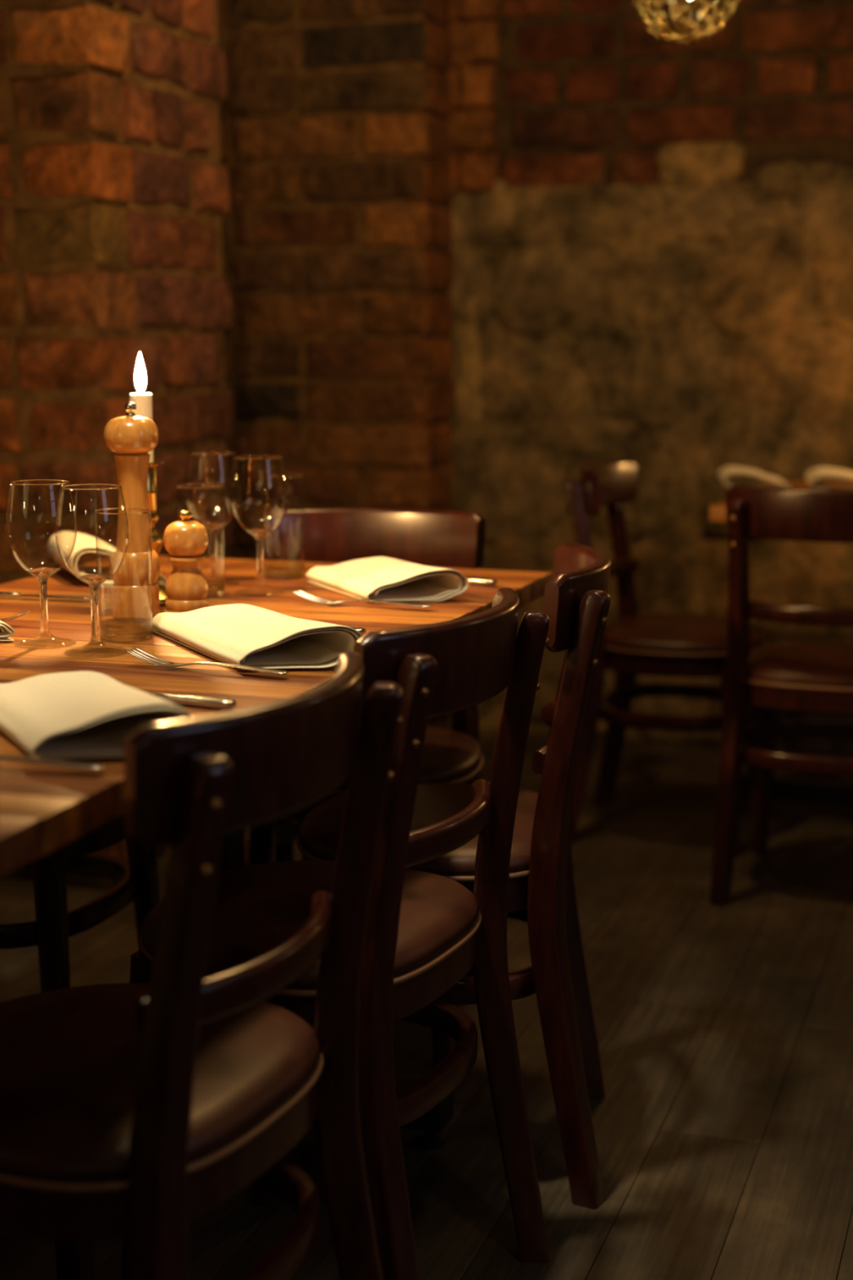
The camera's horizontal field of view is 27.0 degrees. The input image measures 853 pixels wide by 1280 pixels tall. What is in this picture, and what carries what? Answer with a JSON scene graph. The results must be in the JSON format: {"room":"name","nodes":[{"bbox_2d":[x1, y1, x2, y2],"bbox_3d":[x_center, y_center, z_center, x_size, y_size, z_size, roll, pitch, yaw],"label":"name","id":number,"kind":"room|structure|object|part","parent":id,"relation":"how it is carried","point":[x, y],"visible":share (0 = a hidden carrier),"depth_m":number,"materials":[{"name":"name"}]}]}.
{"room":"restaurant","nodes":[
{"label":"restaurant","id":0,"kind":"room"},
{"bbox_2d":[0,0,232,888],"bbox_3d":[-1.428,-0.833,3.970,1.910,2.720,0.604,3,10,19],"label":"wall","id":1,"kind":"structure","parent":0,"point":[114,188],"depth_m":3.50,"materials":[{"name":"brick"}]},
{"bbox_2d":[217,0,454,728],"bbox_3d":[-0.658,-1.016,5.023,1.505,2.720,0.309,3,10,19],"label":"wall","id":2,"kind":"structure","parent":0,"point":[338,263],"depth_m":4.74,"materials":[{"name":"brick"}]},
{"bbox_2d":[0,726,852,1279],"bbox_3d":[0.200,0.802,2.271,5.600,0.120,8.200,0,10,0],"label":"floor","id":3,"kind":"structure","parent":0,"point":[723,1123],"depth_m":2.73,"materials":[{"name":"brown wood"}]},
{"bbox_2d":[0,814,160,992],"bbox_3d":[-0.632,0.258,2.643,0.425,0.826,0.392,3,10,19],"label":"dining chair","id":4,"kind":"object","parent":3,"relation":"on","point":[138,878],"visible":0.35,"depth_m":2.51,"materials":[{"name":"brown wood"}]},
{"bbox_3d":[-0.522,0.483,2.496,0.054,0.432,0.054,3,10,19],"label":"leg","id":5,"kind":"part","parent":4,"relation":"part of","materials":[{"name":"brown wood"}]},
{"bbox_3d":[-0.606,0.258,2.633,0.357,0.049,0.378,3,10,19],"label":"seat frame","id":6,"kind":"part","parent":4,"relation":"part of","materials":[{"name":"brown wood"}]},
{"bbox_3d":[-0.432,0.439,2.750,0.054,0.432,0.054,3,10,19],"label":"leg","id":7,"kind":"part","parent":4,"relation":"part of","materials":[{"name":"brown wood"}]},
{"bbox_2d":[0,645,335,877],"bbox_3d":[-0.569,0.449,1.768,0.740,0.750,0.854,3,10,19],"label":"dining table","id":8,"kind":"object","parent":3,"relation":"on","point":[43,808],"visible":0.43,"depth_m":1.57,"materials":[{"name":"brown wood"}]},
{"bbox_2d":[0,755,106,769],"bbox_3d":[-0.370,0.100,1.523,0.201,0.017,0.024,2,10,12],"label":"fork","id":9,"kind":"object","parent":8,"relation":"on","point":[78,765],"visible":1,"depth_m":1.51,"materials":[{"name":"silver metal"}]},
{"bbox_2d":[0,671,193,759],"bbox_3d":[-0.329,0.061,1.663,0.136,0.049,0.319,-5,11,-26],"label":"napkin","id":10,"kind":"object","parent":8,"relation":"on","point":[77,714],"visible":0.94,"depth_m":1.61,"materials":[{"name":"beige fabric"}]},
{"bbox_2d":[150,693,236,708],"bbox_3d":[-0.286,0.057,1.799,0.208,0.009,0.020,4,11,24],"label":"table knife","id":11,"kind":"object","parent":8,"relation":"on","point":[204,701],"visible":0.57,"depth_m":1.77,"materials":[{"name":"silver metal"}]},
{"bbox_2d":[124,647,288,674],"bbox_3d":[-0.242,0.025,1.956,0.201,0.017,0.024,4,11,24],"label":"fork","id":12,"kind":"object","parent":8,"relation":"on","point":[170,664],"visible":1,"depth_m":1.96,"materials":[{"name":"silver metal"}]},
{"bbox_2d":[0,652,403,1279],"bbox_3d":[-0.273,0.435,1.625,0.425,0.826,0.392,4,11,24],"label":"dining chair","id":13,"kind":"object","parent":3,"relation":"on","point":[134,1112],"visible":1,"depth_m":1.49,"materials":[{"name":"brown wood"}]},
{"bbox_3d":[-0.366,0.596,1.849,0.054,0.432,0.054,4,11,24],"label":"leg","id":14,"kind":"part","parent":13,"relation":"part of","materials":[{"name":"brown wood"}]},
{"bbox_3d":[-0.298,0.431,1.636,0.357,0.049,0.378,4,11,24],"label":"seat frame","id":15,"kind":"part","parent":13,"relation":"part of","materials":[{"name":"brown wood"}]},
{"bbox_3d":[-0.299,0.388,1.629,0.363,0.040,0.385,4,11,24],"label":"seat","id":16,"kind":"part","parent":13,"relation":"part of","materials":[{"name":"brown leather"}]},
{"bbox_3d":[-0.192,0.482,1.420,0.103,0.803,0.047,5,11,29],"label":"leg","id":17,"kind":"part","parent":13,"relation":"part of","materials":[{"name":"brown wood"}]},
{"bbox_3d":[-0.142,0.277,1.537,0.065,0.037,0.315,4,11,24],"label":"rail","id":18,"kind":"part","parent":13,"relation":"part of","materials":[{"name":"brown wood"}]},
{"bbox_3d":[-0.123,0.088,1.495,0.084,0.098,0.374,4,11,24],"label":"rail","id":19,"kind":"part","parent":13,"relation":"part of","materials":[{"name":"brown wood"}]},
{"bbox_3d":[-0.061,0.433,1.703,0.103,0.803,0.047,4,10,19],"label":"leg","id":20,"kind":"part","parent":13,"relation":"part of","materials":[{"name":"brown wood"}]},
{"bbox_2d":[0,555,552,1149],"bbox_3d":[-0.292,0.312,2.552,0.741,0.750,0.854,3,10,19],"label":"dining table","id":21,"kind":"object","parent":3,"relation":"on","point":[69,620],"visible":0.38,"depth_m":2.46,"materials":[{"name":"brown wood"}]},
{"bbox_2d":[0,620,14,640],"bbox_3d":[-0.594,-0.022,2.186,0.193,0.032,0.094,0,10,0],"label":"napkin","id":22,"kind":"object","parent":21,"relation":"on","point":[6,631],"visible":1,"depth_m":2.15,"materials":[{"name":"beige fabric"}]},
{"bbox_2d":[0,610,29,622],"bbox_3d":[-0.606,-0.030,2.273,0.201,0.017,0.024,2,10,10],"label":"fork","id":23,"kind":"object","parent":21,"relation":"on","point":[25,612],"visible":0.94,"depth_m":2.25,"materials":[{"name":"silver metal"}]},
{"bbox_2d":[4,479,76,633],"bbox_3d":[-0.457,-0.091,2.114,0.083,0.194,0.083,0,10,0],"label":"wine glass","id":24,"kind":"object","parent":21,"relation":"on","point":[42,574],"visible":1,"depth_m":2.12,"materials":[{"name":"clear glass"}]},
{"bbox_2d":[4,483,76,571],"bbox_3d":[-0.457,-0.131,2.107,0.083,0.112,0.083,0,10,0],"label":"bowl","id":25,"kind":"object","parent":24,"relation":"on","point":[40,569],"depth_m":2.10,"materials":[{"name":"clear glass"}]},
{"bbox_3d":[-0.457,-0.046,2.122,0.041,0.076,0.041,0,10,0],"label":"stem","id":26,"kind":"part","parent":24,"relation":"part of","materials":[{"name":"clear glass"}]},
{"bbox_2d":[0,591,90,599],"bbox_3d":[-0.562,-0.063,2.485,0.208,0.009,0.020,2,10,14],"label":"table knife","id":27,"kind":"object","parent":21,"relation":"on","point":[2,594],"visible":0.9,"depth_m":2.48,"materials":[{"name":"silver metal"}]},
{"bbox_3d":[-0.616,-0.065,2.496,0.096,0.009,0.017,2,10,14],"label":"handle","id":28,"kind":"part","parent":27,"relation":"part of","materials":[{"name":"silver metal"}]},
{"bbox_3d":[-0.516,-0.060,2.474,0.114,0.002,0.019,2,10,14],"label":"blade","id":29,"kind":"part","parent":27,"relation":"part of","materials":[{"name":"silver metal"}]},
{"bbox_2d":[55,483,128,642],"bbox_3d":[-0.385,-0.081,2.055,0.083,0.194,0.083,0,10,0],"label":"wine glass","id":30,"kind":"object","parent":21,"relation":"on","point":[93,581],"visible":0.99,"depth_m":2.06,"materials":[{"name":"clear glass"}]},
{"bbox_2d":[55,487,128,577],"bbox_3d":[-0.385,-0.120,2.048,0.083,0.112,0.083,0,10,0],"label":"bowl","id":31,"kind":"object","parent":30,"relation":"on","point":[72,489],"depth_m":2.04,"materials":[{"name":"clear glass"}]},
{"bbox_3d":[-0.385,-0.036,2.062,0.041,0.076,0.041,0,10,0],"label":"stem","id":32,"kind":"part","parent":30,"relation":"part of","materials":[{"name":"clear glass"}]},
{"bbox_2d":[47,531,166,586],"bbox_3d":[-0.487,-0.124,2.687,0.127,0.063,0.282,-4,11,-21],"label":"napkin","id":33,"kind":"object","parent":21,"relation":"on","point":[65,540],"visible":0.56,"depth_m":2.66,"materials":[{"name":"beige fabric"}]},
{"bbox_2d":[93,507,152,641],"bbox_3d":[-0.366,-0.080,2.158,0.069,0.156,0.069,0,10,0],"label":"tumbler","id":34,"kind":"object","parent":21,"relation":"on","point":[128,628],"visible":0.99,"depth_m":2.15,"materials":[{"name":"clear glass"}]},
{"bbox_3d":[-0.366,-0.013,2.170,0.063,0.020,0.063,0,10,0],"label":"glass","id":35,"kind":"part","parent":34,"relation":"part of","materials":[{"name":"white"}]},
{"bbox_2d":[103,401,159,619],"bbox_3d":[-0.379,-0.166,2.296,0.070,0.280,0.070,0,10,0],"label":"pepper mill","id":36,"kind":"object","parent":21,"relation":"on","point":[131,437],"visible":0.98,"depth_m":2.28,"materials":[{"name":"brown wood"}]},
{"bbox_3d":[-0.379,-0.295,2.273,0.015,0.018,0.015,0,10,0],"label":"knob","id":37,"kind":"part","parent":36,"relation":"part of","materials":[{"name":"silver metal"}]},
{"bbox_2d":[111,460,168,605],"bbox_3d":[-0.388,-0.148,2.446,0.096,0.194,0.096,0,10,0],"label":"candlestick","id":38,"kind":"object","parent":21,"relation":"on","point":[157,537],"visible":0.2,"depth_m":2.43,"materials":[{"name":"gold metal"}]},
{"bbox_2d":[129,352,153,462],"bbox_3d":[-0.388,-0.305,2.418,0.030,0.171,0.030,0,10,0],"label":"candle","id":39,"kind":"object","parent":38,"relation":"on","point":[143,402],"visible":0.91,"depth_m":2.40,"materials":[{"name":"beige wax"}]},
{"bbox_3d":[-0.388,-0.131,2.449,0.051,0.093,0.051,0,10,0],"label":"stem","id":40,"kind":"part","parent":38,"relation":"part of","materials":[{"name":"gold metal"}]},
{"bbox_2d":[147,460,164,511],"bbox_3d":[-0.388,-0.210,2.435,0.060,0.068,0.060,0,10,0],"label":"socket","id":41,"kind":"object","parent":38,"relation":"attached to","point":[152,472],"depth_m":2.42,"materials":[{"name":"gold metal"}]},
{"bbox_2d":[163,510,209,613],"bbox_3d":[-0.315,-0.101,2.329,0.062,0.139,0.062,0,10,0],"label":"pepper mill","id":42,"kind":"object","parent":21,"relation":"on","point":[185,540],"visible":0.94,"depth_m":2.31,"materials":[{"name":"brown wood"}]},
{"bbox_3d":[-0.315,-0.162,2.319,0.017,0.014,0.017,0,10,0],"label":"knob","id":43,"kind":"part","parent":42,"relation":"part of","materials":[{"name":"gold metal"}]},
{"bbox_2d":[175,483,225,598],"bbox_3d":[-0.317,-0.140,2.503,0.069,0.156,0.069,0,10,0],"label":"tumbler","id":44,"kind":"object","parent":21,"relation":"on","point":[216,588],"visible":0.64,"depth_m":2.50,"materials":[{"name":"clear glass"}]},
{"bbox_3d":[-0.317,-0.073,2.515,0.063,0.020,0.063,0,10,0],"label":"glass","id":45,"kind":"part","parent":44,"relation":"part of","materials":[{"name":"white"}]},
{"bbox_2d":[183,451,240,575],"bbox_3d":[-0.314,-0.178,2.613,0.083,0.194,0.083,0,10,0],"label":"wine glass","id":46,"kind":"object","parent":21,"relation":"on","point":[212,527],"visible":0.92,"depth_m":2.62,"materials":[{"name":"clear glass"}]},
{"bbox_2d":[183,453,240,524],"bbox_3d":[-0.314,-0.218,2.606,0.083,0.112,0.083,0,10,0],"label":"bowl","id":47,"kind":"object","parent":46,"relation":"on","point":[208,523],"depth_m":2.60,"materials":[{"name":"clear glass"}]},
{"bbox_3d":[-0.314,-0.133,2.621,0.041,0.076,0.041,0,10,0],"label":"stem","id":48,"kind":"part","parent":46,"relation":"part of","materials":[{"name":"clear glass"}]},
{"bbox_2d":[151,604,362,669],"bbox_3d":[-0.208,-0.014,2.091,0.132,0.049,0.360,-5,11,-27],"label":"napkin","id":49,"kind":"object","parent":21,"relation":"on","point":[242,634],"visible":0.99,"depth_m":2.03,"materials":[{"name":"beige fabric"}]},
{"bbox_2d":[229,455,288,583],"bbox_3d":[-0.237,-0.163,2.529,0.083,0.194,0.083,0,10,0],"label":"wine glass","id":50,"kind":"object","parent":21,"relation":"on","point":[260,534],"visible":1,"depth_m":2.53,"materials":[{"name":"clear glass"}]},
{"bbox_2d":[229,457,288,531],"bbox_3d":[-0.237,-0.203,2.522,0.083,0.112,0.083,0,10,0],"label":"bowl","id":51,"kind":"object","parent":50,"relation":"on","point":[251,530],"depth_m":2.52,"materials":[{"name":"clear glass"}]},
{"bbox_3d":[-0.237,-0.119,2.537,0.041,0.076,0.041,0,10,0],"label":"stem","id":52,"kind":"part","parent":50,"relation":"part of","materials":[{"name":"clear glass"}]},
{"bbox_2d":[259,472,305,580],"bbox_3d":[-0.216,-0.172,2.688,0.069,0.156,0.069,0,10,0],"label":"tumbler","id":53,"kind":"object","parent":21,"relation":"on","point":[282,571],"visible":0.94,"depth_m":2.68,"materials":[{"name":"clear glass"}]},
{"bbox_3d":[-0.216,-0.105,2.700,0.063,0.020,0.063,0,10,0],"label":"glass","id":54,"kind":"part","parent":53,"relation":"part of","materials":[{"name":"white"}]},
{"bbox_2d":[346,626,366,635],"bbox_3d":[-0.166,-0.019,2.233,0.208,0.009,0.020,6,12,31],"label":"table knife","id":55,"kind":"object","parent":21,"relation":"on","point":[362,631],"visible":0.16,"depth_m":2.18,"materials":[{"name":"silver metal"}]},
{"bbox_2d":[291,589,433,607],"bbox_3d":[-0.087,-0.054,2.412,0.201,0.017,0.024,3,10,19],"label":"fork","id":56,"kind":"object","parent":21,"relation":"on","point":[326,602],"visible":1,"depth_m":2.42,"materials":[{"name":"silver metal"}]},
{"bbox_2d":[306,556,468,602],"bbox_3d":[-0.063,-0.093,2.555,0.132,0.046,0.293,-5,11,-25],"label":"napkin","id":57,"kind":"object","parent":21,"relation":"on","point":[376,578],"visible":0.99,"depth_m":2.50,"materials":[{"name":"beige fabric"}]},
{"bbox_2d":[466,577,497,585],"bbox_3d":[0.015,-0.094,2.665,0.208,0.009,0.020,7,12,33],"label":"table knife","id":58,"kind":"object","parent":21,"relation":"on","point":[485,581],"visible":0.42,"depth_m":2.61,"materials":[{"name":"silver metal"}]},
{"bbox_2d":[120,587,549,1279],"bbox_3d":[-0.112,0.362,2.045,0.425,0.826,0.392,5,11,25],"label":"dining chair","id":59,"kind":"object","parent":3,"relation":"on","point":[425,931],"visible":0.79,"depth_m":1.95,"materials":[{"name":"brown wood"}]},
{"bbox_3d":[-0.320,0.565,2.027,0.054,0.432,0.054,5,11,25],"label":"leg","id":60,"kind":"part","parent":59,"relation":"part of","materials":[{"name":"brown wood"}]},
{"bbox_3d":[-0.202,0.523,2.270,0.054,0.432,0.054,5,11,25],"label":"leg","id":61,"kind":"part","parent":59,"relation":"part of","materials":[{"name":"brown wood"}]},
{"bbox_3d":[-0.138,0.315,2.049,0.363,0.040,0.385,5,11,25],"label":"seat","id":62,"kind":"part","parent":59,"relation":"part of","materials":[{"name":"brown leather"}]},
{"bbox_3d":[-0.137,0.358,2.056,0.357,0.049,0.378,5,11,25],"label":"seat frame","id":63,"kind":"part","parent":59,"relation":"part of","materials":[{"name":"brown wood"}]},
{"bbox_3d":[-0.035,0.409,1.838,0.103,0.803,0.047,6,11,30],"label":"leg","id":64,"kind":"part","parent":59,"relation":"part of","materials":[{"name":"brown wood"}]},
{"bbox_3d":[0.037,0.015,1.912,0.084,0.098,0.374,5,11,25],"label":"rail","id":65,"kind":"part","parent":59,"relation":"part of","materials":[{"name":"brown wood"}]},
{"bbox_3d":[0.018,0.204,1.954,0.065,0.037,0.315,5,11,25],"label":"rail","id":66,"kind":"part","parent":59,"relation":"part of","materials":[{"name":"brown wood"}]},
{"bbox_3d":[0.101,0.361,2.119,0.103,0.803,0.047,4,11,20],"label":"leg","id":67,"kind":"part","parent":59,"relation":"part of","materials":[{"name":"brown wood"}]},
{"bbox_2d":[244,507,485,1066],"bbox_3d":[-0.104,0.220,2.863,0.392,0.826,0.425,1,10,6],"label":"dining chair","id":68,"kind":"object","parent":3,"relation":"on","point":[434,538],"visible":0.32,"depth_m":2.95,"materials":[{"name":"brown wood"}]},
{"bbox_3d":[-0.257,0.439,2.749,0.054,0.432,0.054,1,10,6],"label":"leg","id":69,"kind":"part","parent":68,"relation":"part of","materials":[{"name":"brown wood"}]},
{"bbox_3d":[-0.244,0.201,3.039,0.047,0.803,0.103,0,10,1],"label":"leg","id":70,"kind":"part","parent":68,"relation":"part of","materials":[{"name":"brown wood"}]},
{"bbox_3d":[-0.086,-0.167,2.962,0.374,0.098,0.084,1,10,6],"label":"rail","id":71,"kind":"part","parent":68,"relation":"part of","materials":[{"name":"brown wood"}]},
{"bbox_3d":[-0.106,0.223,2.836,0.378,0.049,0.357,1,10,6],"label":"seat frame","id":72,"kind":"part","parent":68,"relation":"part of","materials":[{"name":"brown wood"}]},
{"bbox_3d":[-0.107,0.179,2.828,0.385,0.040,0.363,1,10,6],"label":"seat","id":73,"kind":"part","parent":68,"relation":"part of","materials":[{"name":"brown leather"}]},
{"bbox_3d":[0.015,0.444,2.721,0.054,0.432,0.054,1,10,6],"label":"leg","id":74,"kind":"part","parent":68,"relation":"part of","materials":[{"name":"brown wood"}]},
{"bbox_3d":[0.070,0.206,3.006,0.047,0.803,0.103,2,10,11],"label":"leg","id":75,"kind":"part","parent":68,"relation":"part of","materials":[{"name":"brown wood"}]},
{"bbox_2d":[296,542,611,1209],"bbox_3d":[0.037,0.295,2.430,0.425,0.826,0.392,1,10,6],"label":"dining chair","id":76,"kind":"object","parent":3,"relation":"on","point":[577,599],"visible":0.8,"depth_m":2.27,"materials":[{"name":"brown wood"}]},
{"bbox_3d":[-0.141,0.509,2.347,0.054,0.432,0.054,1,10,6],"label":"leg","id":77,"kind":"part","parent":76,"relation":"part of","materials":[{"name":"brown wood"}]},
{"bbox_3d":[0.009,0.293,2.433,0.357,0.049,0.378,1,10,6],"label":"seat frame","id":78,"kind":"part","parent":76,"relation":"part of","materials":[{"name":"brown wood"}]},
{"bbox_3d":[0.009,0.249,2.425,0.363,0.040,0.385,1,10,6],"label":"seat","id":79,"kind":"part","parent":76,"relation":"part of","materials":[{"name":"brown leather"}]},
{"bbox_3d":[0.181,0.129,2.386,0.065,0.037,0.315,1,10,6],"label":"rail","id":80,"kind":"part","parent":76,"relation":"part of","materials":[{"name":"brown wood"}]},
{"bbox_3d":[0.181,0.336,2.261,0.103,0.803,0.047,2,10,11],"label":"leg","id":81,"kind":"part","parent":76,"relation":"part of","materials":[{"name":"brown wood"}]},
{"bbox_3d":[0.201,-0.061,2.351,0.084,0.098,0.374,1,10,6],"label":"rail","id":82,"kind":"part","parent":76,"relation":"part of","materials":[{"name":"brown wood"}]},
{"bbox_3d":[0.214,0.282,2.570,0.103,0.803,0.047,0,10,1],"label":"leg","id":83,"kind":"part","parent":76,"relation":"part of","materials":[{"name":"brown wood"}]},
{"bbox_2d":[565,459,768,857],"bbox_3d":[0.548,0.025,3.983,0.425,0.826,0.392,4,10,20],"label":"dining chair","id":84,"kind":"object","parent":3,"relation":"on","point":[676,645],"visible":0.77,"depth_m":3.91,"materials":[{"name":"brown wood"}]},
{"bbox_3d":[0.343,0.052,3.893,0.103,0.803,0.047,3,10,15],"label":"leg","id":85,"kind":"part","parent":84,"relation":"part of","materials":[{"name":"brown wood"}]},
{"bbox_3d":[0.393,-0.344,3.976,0.084,0.098,0.374,4,10,20],"label":"rail","id":86,"kind":"part","parent":84,"relation":"part of","materials":[{"name":"brown wood"}]},
{"bbox_3d":[0.450,0.001,4.185,0.103,0.803,0.047,5,11,24],"label":"leg","id":87,"kind":"part","parent":84,"relation":"part of","materials":[{"name":"brown wood"}]},
{"bbox_3d":[0.412,-0.152,4.002,0.065,0.037,0.315,4,10,20],"label":"rail","id":88,"kind":"part","parent":84,"relation":"part of","materials":[{"name":"brown wood"}]},
{"bbox_3d":[0.574,0.025,3.973,0.357,0.049,0.378,4,10,20],"label":"seat frame","id":89,"kind":"part","parent":84,"relation":"part of","materials":[{"name":"brown wood"}]},
{"bbox_3d":[0.574,-0.018,3.965,0.363,0.040,0.385,4,10,20],"label":"seat","id":90,"kind":"part","parent":84,"relation":"part of","materials":[{"name":"brown leather"}]},
{"bbox_3d":[0.656,0.250,3.834,0.054,0.432,0.054,4,10,20],"label":"leg","id":91,"kind":"part","parent":84,"relation":"part of","materials":[{"name":"brown wood"}]},
{"bbox_3d":[0.749,0.206,4.087,0.054,0.432,0.054,4,10,20],"label":"leg","id":92,"kind":"part","parent":84,"relation":"part of","materials":[{"name":"brown wood"}]},
{"bbox_2d":[709,485,852,906],"bbox_3d":[0.804,0.095,3.577,0.392,0.826,0.425,4,10,20],"label":"dining chair","id":93,"kind":"object","parent":3,"relation":"on","point":[797,677],"visible":1,"depth_m":3.46,"materials":[{"name":"brown wood"}]},
{"bbox_3d":[0.600,0.123,3.483,0.047,0.803,0.103,5,11,24],"label":"leg","id":94,"kind":"part","parent":93,"relation":"part of","materials":[{"name":"brown wood"}]},
{"bbox_3d":[0.732,0.255,3.809,0.054,0.432,0.054,4,10,20],"label":"leg","id":95,"kind":"part","parent":93,"relation":"part of","materials":[{"name":"brown wood"}]},
{"bbox_3d":[0.747,-0.237,3.362,0.374,0.098,0.084,4,10,20],"label":"rail","id":96,"kind":"part","parent":93,"relation":"part of","materials":[{"name":"brown wood"}]},
{"bbox_3d":[0.813,0.089,3.603,0.378,0.049,0.357,4,10,20],"label":"seat frame","id":97,"kind":"part","parent":93,"relation":"part of","materials":[{"name":"brown wood"}]},
{"bbox_3d":[0.813,0.046,3.595,0.385,0.040,0.363,4,10,20],"label":"seat","id":98,"kind":"part","parent":93,"relation":"part of","materials":[{"name":"brown leather"}]},
{"bbox_3d":[0.754,-0.050,3.414,0.315,0.037,0.065,4,10,20],"label":"rail","id":99,"kind":"part","parent":93,"relation":"part of","materials":[{"name":"brown wood"}]},
{"bbox_2d":[709,480,852,809],"bbox_3d":[1.101,0.050,4.060,0.800,0.750,0.720,3,10,19],"label":"dining table","id":100,"kind":"object","parent":3,"relation":"on","point":[786,788],"visible":0.31,"depth_m":4.16,"materials":[{"name":"brown wood"}]},
{"bbox_2d":[718,465,792,488],"bbox_3d":[0.773,-0.380,4.186,0.157,0.052,0.250,1,10,6],"label":"napkin","id":101,"kind":"object","parent":100,"relation":"on","point":[724,473],"visible":0.8,"depth_m":4.15,"materials":[{"name":"beige fabric"}]},
{"bbox_2d":[805,466,852,490],"bbox_3d":[0.981,-0.366,4.107,0.194,0.051,0.240,2,10,9],"label":"napkin","id":102,"kind":"object","parent":100,"relation":"on","point":[813,475],"visible":0.9,"depth_m":4.12,"materials":[{"name":"beige fabric"}]},
{"bbox_2d":[445,0,852,757],"bbox_3d":[1.394,-0.944,4.609,3.272,2.720,0.352,3,10,17],"label":"wall","id":103,"kind":"structure","parent":0,"point":[652,236],"depth_m":4.72,"materials":[{"name":"brick"},{"name":"plaster"}]},
{"bbox_3d":[0.200,-1.897,1.801,5.600,0.120,8.200,0,10,0],"label":"ceiling","id":104,"kind":"structure","parent":0,"visible":0},
{"bbox_2d":[633,0,739,43],"bbox_3d":[0.475,-1.578,3.176,0.207,0.980,0.212,0,10,0],"label":"pendant lamp","id":105,"kind":"object","parent":104,"relation":"hanging from","point":[708,20],"visible":1,"depth_m":3.23,"materials":[{"name":"gold metal"}]}
]}

